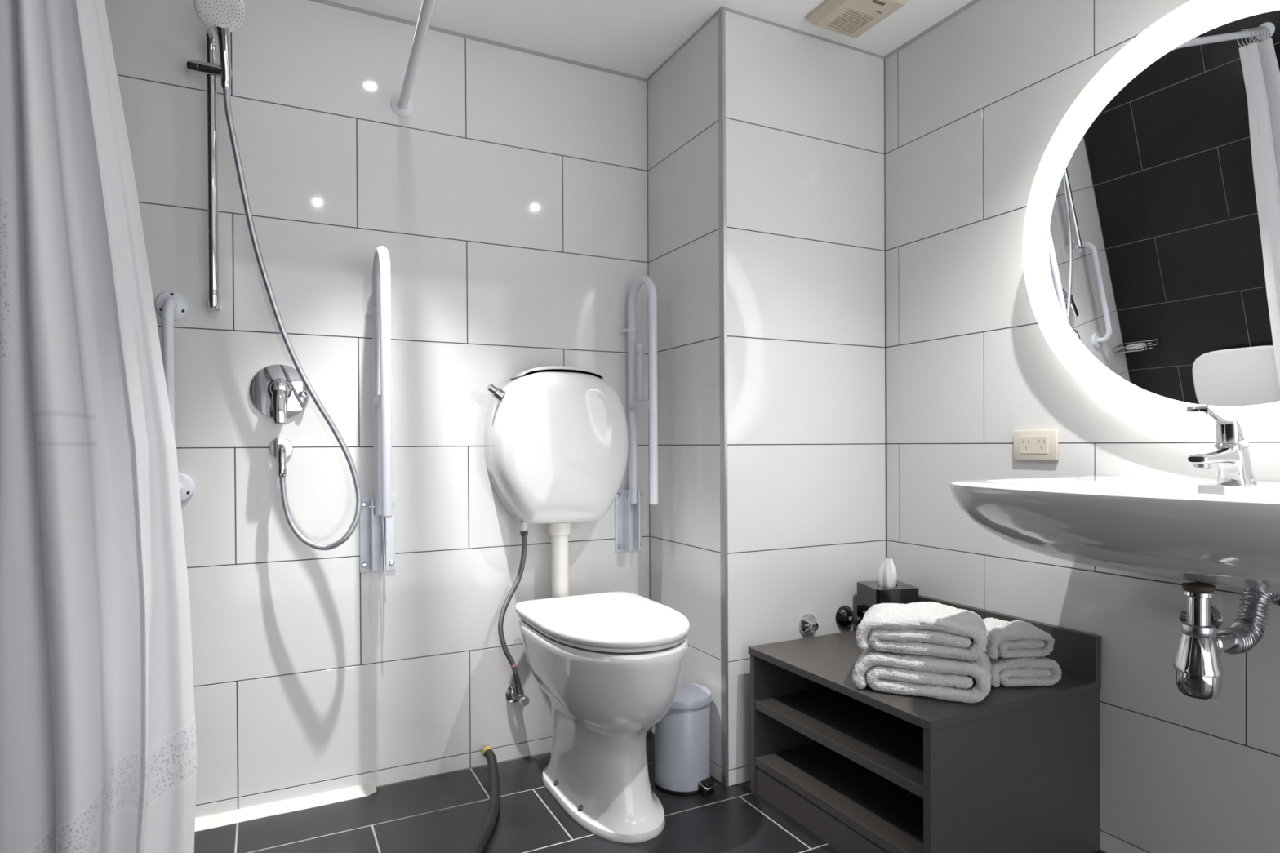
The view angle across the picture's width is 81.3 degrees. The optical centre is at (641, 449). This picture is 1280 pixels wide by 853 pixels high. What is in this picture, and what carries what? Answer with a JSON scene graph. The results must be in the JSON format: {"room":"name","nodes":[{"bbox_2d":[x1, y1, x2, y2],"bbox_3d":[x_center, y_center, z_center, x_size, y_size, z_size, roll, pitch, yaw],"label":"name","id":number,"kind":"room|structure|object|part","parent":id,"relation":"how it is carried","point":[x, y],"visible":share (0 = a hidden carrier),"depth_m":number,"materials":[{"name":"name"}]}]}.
{"room":"accessible bathroom","nodes":[
{"label":"accessible bathroom","id":0,"kind":"room"},
{"bbox_2d":[105,0,650,817],"bbox_3d":[-0.722,-0.134,2.130,1.662,2.343,0.100,-1,0,-27],"label":"wall","id":1,"kind":"structure","parent":0,"point":[508,209],"depth_m":2.06,"materials":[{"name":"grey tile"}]},
{"bbox_2d":[154,290,195,502],"bbox_3d":[-1.143,-0.130,1.819,0.081,0.526,0.074,-1,0,-27],"label":"grab bar","id":2,"kind":"object","parent":1,"relation":"attached to","point":[171,306],"visible":0.59,"depth_m":1.79,"materials":[{"name":"white metal"}]},
{"bbox_2d":[186,29,231,310],"bbox_3d":[-1.060,-0.688,1.855,0.098,0.680,0.078,0,0,-3],"label":"shower rail","id":3,"kind":"object","parent":1,"relation":"attached to","point":[210,68],"visible":0.99,"depth_m":1.83,"materials":[{"name":"silver metal"}]},
{"bbox_2d":[194,0,245,82],"bbox_3d":[-0.995,-0.994,1.777,0.090,0.186,0.119,0,0,9],"label":"shower","id":4,"kind":"object","parent":3,"relation":"attached to","point":[224,17],"visible":1,"depth_m":1.78,"materials":[{"name":"silver metal"}]},
{"bbox_3d":[-1.010,-0.961,1.807,0.029,0.119,0.074,0,0,-18],"label":"handle","id":5,"kind":"part","parent":4,"relation":"part of","materials":[{"name":"silver metal"}]},
{"bbox_2d":[220,75,362,550],"bbox_3d":[-0.883,-0.329,1.894,0.318,1.179,0.059,0,0,-18],"label":"shower hose","id":6,"kind":"object","parent":4,"relation":"hanging from","point":[225,86],"visible":1,"depth_m":1.88,"materials":[{"name":"silver metal"}]},
{"bbox_2d":[248,364,310,423],"bbox_3d":[-0.931,-0.145,1.921,0.144,0.157,0.083,-1,0,-27],"label":"shower mixer","id":7,"kind":"object","parent":1,"relation":"attached to","point":[277,391],"visible":0.98,"depth_m":1.93,"materials":[{"name":"silver metal"}]},
{"bbox_3d":[-0.924,-0.117,1.904,0.040,0.101,0.045,-1,0,-27],"label":"lever","id":8,"kind":"part","parent":7,"relation":"part of","materials":[{"name":"silver metal"}]},
{"bbox_2d":[269,437,293,462],"bbox_3d":[-0.931,0.002,1.928,0.057,0.067,0.073,-1,0,-27],"label":"connector","id":9,"kind":"object","parent":1,"relation":"attached to","point":[280,448],"depth_m":1.95,"materials":[{"name":"silver metal"}]},
{"bbox_2d":[195,784,376,831],"bbox_3d":[-1.024,0.932,1.900,0.660,0.016,0.045,-1,0,-27],"label":"trim","id":10,"kind":"structure","parent":1,"relation":"attached to","point":[265,810],"depth_m":1.94,"materials":[{"name":"paint"}]},
{"bbox_2d":[359,245,395,603],"bbox_3d":[-0.691,-0.058,1.982,0.094,0.953,0.194,-1,0,-27],"label":"grab rail","id":11,"kind":"object","parent":1,"relation":"attached to","point":[377,517],"visible":0.98,"depth_m":2.02,"materials":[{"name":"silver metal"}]},
{"bbox_3d":[-0.732,0.234,2.068,0.094,0.208,0.005,-1,0,-27],"label":"wall plate","id":12,"kind":"part","parent":11,"relation":"part of","materials":[{"name":"white metal"}]},
{"bbox_3d":[-0.704,0.285,2.033,0.015,0.265,0.005,0,0,22],"label":"support rod","id":13,"kind":"part","parent":11,"relation":"part of","materials":[{"name":"white metal"}]},
{"bbox_2d":[391,0,435,116],"bbox_3d":[-0.639,-0.962,1.535,0.471,0.060,1.082,0,0,19],"label":"curtain rod","id":14,"kind":"object","parent":1,"relation":"attached to","point":[402,105],"visible":1,"depth_m":1.84,"materials":[{"name":"white metal"}]},
{"bbox_2d":[0,0,197,852],"bbox_3d":[-0.868,-0.002,1.179,0.149,1.833,0.262,0,0,39],"label":"shower curtain","id":15,"kind":"object","parent":14,"relation":"hanging from","point":[98,739],"visible":1,"depth_m":1.16,"materials":[{"name":"fabric"}]},
{"bbox_2d":[308,0,647,82],"bbox_3d":[-0.659,-1.202,2.098,1.522,0.008,0.008,-1,0,-27],"label":"trim","id":16,"kind":"structure","parent":1,"relation":"attached to","point":[323,2],"depth_m":2.19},
{"bbox_2d":[505,681,529,706],"bbox_3d":[-0.365,0.725,2.212,0.058,0.077,0.082,-1,0,-27],"label":"angle valve","id":17,"kind":"object","parent":1,"relation":"attached to","point":[514,693],"visible":1,"depth_m":2.20,"materials":[{"name":"silver metal"}]},
{"bbox_2d":[497,530,528,684],"bbox_3d":[-0.378,0.465,2.186,0.089,0.458,0.031,0,0,-18],"label":"hose","id":18,"kind":"object","parent":17,"relation":"on","point":[524,534],"visible":1,"depth_m":2.18,"materials":[{"name":"grey metal"}]},
{"bbox_3d":[-0.346,0.738,2.190,0.029,0.028,0.024,-1,0,-27],"label":"valve knob","id":19,"kind":"part","parent":17,"relation":"part of","materials":[{"name":"silver metal"}]},
{"bbox_2d":[484,365,628,531],"bbox_3d":[-0.253,-0.002,2.215,0.434,0.483,0.174,-1,0,-27],"label":"cistern","id":20,"kind":"object","parent":1,"relation":"attached to","point":[557,437],"visible":1,"depth_m":2.14,"materials":[{"name":"white ceramic"}]},
{"bbox_3d":[-0.255,-0.228,2.239,0.250,0.032,0.128,-1,0,-27],"label":"lid","id":21,"kind":"part","parent":20,"relation":"part of","materials":[{"name":"white ceramic"}]},
{"bbox_2d":[547,522,571,598],"bbox_3d":[-0.236,0.407,2.216,0.072,0.384,0.101,-1,0,-27],"label":"pipe","id":22,"kind":"object","parent":20,"relation":"attached to","point":[559,532],"visible":0.44,"depth_m":2.21,"materials":[{"name":"beige plastic"}]},
{"bbox_2d":[614,275,657,552],"bbox_3d":[-0.003,-0.104,2.330,0.094,0.873,0.194,-1,0,-27],"label":"grab rail","id":23,"kind":"object","parent":1,"relation":"attached to","point":[628,500],"visible":0.98,"depth_m":2.37,"materials":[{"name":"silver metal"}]},
{"bbox_3d":[-0.044,0.228,2.417,0.094,0.208,0.005,-1,0,-27],"label":"wall plate","id":24,"kind":"part","parent":23,"relation":"part of","materials":[{"name":"white metal"}]},
{"bbox_3d":[-0.003,-0.224,2.329,0.019,0.173,0.019,-1,0,-27],"label":"holder post","id":25,"kind":"part","parent":23,"relation":"part of","materials":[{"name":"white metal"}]},
{"bbox_2d":[647,5,724,80],"bbox_3d":[0.119,-1.208,2.240,0.006,0.006,0.458,-1,0,-27],"label":"trim","id":26,"kind":"structure","parent":1,"relation":"attached to","point":[715,14],"depth_m":2.21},
{"bbox_2d":[327,0,972,78],"bbox_3d":[0.271,-1.253,0.920,2.318,0.100,3.150,-1,0,-27],"label":"ceiling","id":27,"kind":"structure","parent":0,"point":[636,37],"depth_m":2.11,"materials":[{"name":"white paint"}]},
{"bbox_2d":[805,0,909,38],"bbox_3d":[0.589,-1.196,2.031,0.185,0.033,0.215,-1,0,-27],"label":"ceiling vent","id":28,"kind":"object","parent":27,"relation":"in","point":[851,18],"visible":1,"depth_m":2.03,"materials":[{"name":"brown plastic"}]},
{"bbox_2d":[194,731,1106,852],"bbox_3d":[0.284,0.990,0.935,2.318,0.100,3.150,-1,0,-27],"label":"floor","id":29,"kind":"structure","parent":0,"point":[446,812],"depth_m":1.86,"materials":[{"name":"tile"}]},
{"bbox_2d":[469,746,499,852],"bbox_3d":[-0.384,0.902,1.749,0.072,0.068,0.882,0,0,-6],"label":"hose","id":30,"kind":"object","parent":29,"relation":"on","point":[486,830],"visible":1,"depth_m":1.91,"materials":[{"name":"rubber"}]},
{"bbox_2d":[515,591,689,843],"bbox_3d":[-0.090,0.682,1.973,0.374,0.505,0.563,-1,0,-27],"label":"toilet","id":31,"kind":"object","parent":29,"relation":"on","point":[609,666],"visible":1,"depth_m":1.83,"materials":[{"name":"white ceramic"}]},
{"bbox_3d":[-0.088,0.462,1.964,0.362,0.012,0.525,-1,0,-27],"label":"seat","id":32,"kind":"part","parent":31,"relation":"part of","materials":[{"name":"white plastic"}]},
{"bbox_3d":[-0.088,0.443,1.964,0.374,0.026,0.537,-1,0,-27],"label":"lid","id":33,"kind":"part","parent":31,"relation":"part of","materials":[{"name":"white plastic"}]},
{"bbox_2d":[653,682,717,797],"bbox_3d":[0.115,0.799,2.075,0.164,0.268,0.182,0,0,-8],"label":"pedal bin","id":34,"kind":"object","parent":29,"relation":"on","point":[682,737],"visible":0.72,"depth_m":2.02,"materials":[{"name":"white metal"}]},
{"bbox_3d":[0.113,0.682,2.083,0.164,0.034,0.164,-1,0,-27],"label":"lid","id":35,"kind":"part","parent":34,"relation":"part of","materials":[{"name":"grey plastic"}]},
{"bbox_2d":[748,595,1101,852],"bbox_3d":[0.677,0.682,1.880,0.552,0.499,0.623,-1,0,-27],"label":"base cabinet","id":36,"kind":"object","parent":29,"relation":"on","point":[1017,769],"visible":0.79,"depth_m":1.69,"materials":[{"name":"laminate"}]},
{"bbox_3d":[0.544,0.742,2.148,0.548,0.376,0.019,-1,0,-27],"label":"panel","id":37,"kind":"part","parent":36,"relation":"part of","materials":[{"name":"laminate"}]},
{"bbox_2d":[755,742,923,852],"bbox_3d":[0.676,0.842,1.880,0.534,0.022,0.579,-1,0,-27],"label":"shelf","id":38,"kind":"object","parent":36,"relation":"attached to","point":[888,817],"depth_m":1.81,"materials":[{"name":"laminate"}]},
{"bbox_2d":[755,687,923,798],"bbox_3d":[0.675,0.689,1.879,0.534,0.022,0.579,-1,0,-27],"label":"shelf","id":39,"kind":"object","parent":36,"relation":"attached to","point":[890,746],"depth_m":1.82,"materials":[{"name":"laminate"}]},
{"bbox_2d":[857,558,919,627],"bbox_3d":[0.718,0.426,2.182,0.132,0.216,0.136,0,0,-10],"label":"tissue box","id":40,"kind":"object","parent":36,"relation":"on","point":[886,589],"visible":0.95,"depth_m":2.15,"materials":[{"name":"black plastic"}]},
{"bbox_2d":[852,644,991,703],"bbox_3d":[0.637,0.490,1.692,0.285,0.094,0.188,0,0,25],"label":"bath towel","id":41,"kind":"object","parent":36,"relation":"on","point":[951,679],"visible":0.84,"depth_m":1.61,"materials":[{"name":"white fabric"}]},
{"bbox_2d":[855,601,987,660],"bbox_3d":[0.633,0.401,1.692,0.272,0.093,0.184,0,0,23],"label":"bath towel","id":42,"kind":"object","parent":41,"relation":"on","point":[926,628],"visible":1,"depth_m":1.62,"materials":[{"name":"white fabric"}]},
{"bbox_3d":[0.677,0.546,1.879,0.552,0.019,0.623,-1,0,-27],"label":"panel","id":43,"kind":"part","parent":36,"relation":"part of","materials":[{"name":"laminate"}]},
{"bbox_3d":[0.815,0.744,1.615,0.548,0.376,0.019,-1,0,-27],"label":"panel","id":44,"kind":"part","parent":36,"relation":"part of","materials":[{"name":"laminate"}]},
{"bbox_2d":[988,656,1062,688],"bbox_3d":[0.864,0.501,1.742,0.170,0.069,0.137,0,0,-4],"label":"hand towel","id":45,"kind":"object","parent":36,"relation":"on","point":[1040,671],"visible":0.57,"depth_m":1.68,"materials":[{"name":"white fabric"}]},
{"bbox_2d":[982,617,1054,658],"bbox_3d":[0.855,0.434,1.740,0.158,0.073,0.133,0,0,-5],"label":"hand towel","id":46,"kind":"object","parent":45,"relation":"on","point":[1018,638],"visible":0.8,"depth_m":1.69,"materials":[{"name":"white fabric"}]},
{"bbox_2d":[647,10,885,786],"bbox_3d":[0.413,-0.142,2.453,0.696,2.343,0.550,-1,0,-27],"label":"wall column","id":47,"kind":"structure","parent":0,"point":[805,115],"depth_m":2.18,"materials":[{"name":"grey tile"}]},
{"bbox_2d":[717,9,728,786],"bbox_3d":[0.225,-0.138,2.062,0.009,2.140,0.024,-1,0,-27],"label":"trim","id":48,"kind":"structure","parent":47,"relation":"attached to","point":[721,15],"depth_m":2.06,"materials":[{"name":"metal"}]},
{"bbox_2d":[720,5,884,59],"bbox_3d":[0.485,-1.210,2.174,0.604,0.006,0.006,-1,0,-27],"label":"trim","id":49,"kind":"structure","parent":47,"relation":"attached to","point":[726,9],"depth_m":2.16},
{"bbox_2d":[799,613,818,635],"bbox_3d":[0.494,0.512,2.168,0.064,0.064,0.036,-1,0,-27],"label":"valve","id":50,"kind":"object","parent":47,"relation":"attached to","point":[808,624],"visible":1,"depth_m":2.16,"materials":[{"name":"silver metal"}]},
{"bbox_2d":[835,605,862,628],"bbox_3d":[0.626,0.504,2.216,0.068,0.068,0.071,-1,0,-27],"label":"valve","id":51,"kind":"object","parent":47,"relation":"attached to","point":[845,617],"visible":0.95,"depth_m":2.23,"materials":[{"name":"silver"}]},
{"bbox_3d":[0.636,0.504,2.196,0.028,0.027,0.028,-1,0,-27],"label":"handle","id":52,"kind":"part","parent":51,"relation":"part of","materials":[{"name":"black plastic"}]},
{"bbox_2d":[884,0,1279,852],"bbox_3d":[1.390,-0.140,1.184,0.100,2.343,2.602,-1,0,-27],"label":"wall","id":53,"kind":"structure","parent":0,"point":[975,105],"depth_m":1.90,"materials":[{"name":"grey tile"}]},
{"bbox_2d":[884,0,980,60],"bbox_3d":[1.314,-1.207,1.196,0.008,0.008,2.500,-1,0,-27],"label":"trim","id":54,"kind":"structure","parent":53,"relation":"attached to","point":[972,2],"depth_m":2.14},
{"bbox_2d":[919,595,1101,681],"bbox_3d":[0.915,0.482,2.000,0.018,0.104,0.623,-1,0,-27],"label":"backsplash","id":55,"kind":"structure","parent":53,"relation":"attached to","point":[1077,653],"depth_m":1.78,"materials":[{"name":"laminate"}]},
{"bbox_2d":[1013,429,1058,461],"bbox_3d":[0.983,-0.010,1.865,0.013,0.076,0.117,-1,0,-27],"label":"power socket","id":56,"kind":"object","parent":53,"relation":"attached to","point":[1028,445],"visible":1,"depth_m":1.85,"materials":[{"name":"beige plastic"}]},
{"bbox_3d":[0.979,-0.011,1.862,0.002,0.044,0.076,-1,0,-27],"label":"socket panel","id":57,"kind":"part","parent":56,"relation":"part of","materials":[{"name":"beige plastic"}]},
{"bbox_2d":[950,475,1279,594],"bbox_3d":[0.957,0.150,1.290,0.583,0.172,0.714,-1,0,-27],"label":"washbasin","id":58,"kind":"object","parent":53,"relation":"attached to","point":[1193,530],"visible":0.98,"depth_m":1.19,"materials":[{"name":"white ceramic"}]},
{"bbox_2d":[1186,404,1257,484],"bbox_3d":[1.032,-0.007,1.327,0.163,0.140,0.050,-1,0,-27],"label":"tap","id":59,"kind":"object","parent":58,"relation":"on","point":[1230,451],"visible":1,"depth_m":1.32,"materials":[{"name":"silver metal"}]},
{"bbox_3d":[1.014,0.007,1.318,0.123,0.036,0.038,-1,0,-27],"label":"spout","id":60,"kind":"part","parent":59,"relation":"part of","materials":[{"name":"silver metal"}]},
{"bbox_3d":[1.018,-0.062,1.320,0.131,0.029,0.034,-1,0,-27],"label":"lever","id":61,"kind":"part","parent":59,"relation":"part of","materials":[{"name":"silver metal"}]},
{"bbox_2d":[1173,582,1279,699],"bbox_3d":[1.077,0.325,1.351,0.316,0.204,0.076,-1,0,-27],"label":"trap","id":62,"kind":"object","parent":58,"relation":"attached to","point":[1198,666],"visible":0.88,"depth_m":1.29,"materials":[{"name":"silver metal"}]},
{"bbox_2d":[1175,670,1222,699],"bbox_3d":[0.968,0.406,1.296,0.065,0.044,0.065,-1,0,-27],"label":"cup","id":63,"kind":"object","parent":62,"relation":"on","point":[1198,684],"depth_m":1.27,"materials":[{"name":"silver metal"}]},
{"bbox_2d":[1173,632,1224,677],"bbox_3d":[0.968,0.353,1.296,0.071,0.066,0.071,-1,0,-27],"label":"bottle","id":64,"kind":"object","parent":62,"relation":"on","point":[1197,655],"depth_m":1.27,"materials":[{"name":"silver metal"}]},
{"bbox_2d":[1215,631,1239,653],"bbox_3d":[1.019,0.340,1.322,0.116,0.044,0.044,-1,0,-27],"label":"outlet","id":65,"kind":"object","parent":62,"relation":"attached to","point":[1228,642],"depth_m":1.32,"materials":[{"name":"silver metal"}]},
{"bbox_2d":[1022,0,1279,441],"bbox_3d":[1.119,-0.434,1.422,0.164,0.839,0.846,-1,0,-27],"label":"round mirror","id":66,"kind":"object","parent":53,"relation":"attached to","point":[1151,235],"visible":0.97,"depth_m":1.49,"materials":[{"name":"white mirror"}]},
{"bbox_2d":[1178,604,1222,630],"bbox_3d":[1.132,0.298,1.518,0.066,0.149,0.061,-1,0,-27],"label":"valve","id":67,"kind":"object","parent":53,"relation":"attached to","point":[1216,618],"visible":0.22,"depth_m":1.51,"materials":[{"name":"silver metal"}]},
{"bbox_3d":[1.121,0.345,1.535,0.026,0.026,0.020,-1,0,-27],"label":"valve knob","id":68,"kind":"part","parent":67,"relation":"part of","materials":[{"name":"silver metal"}]}
]}

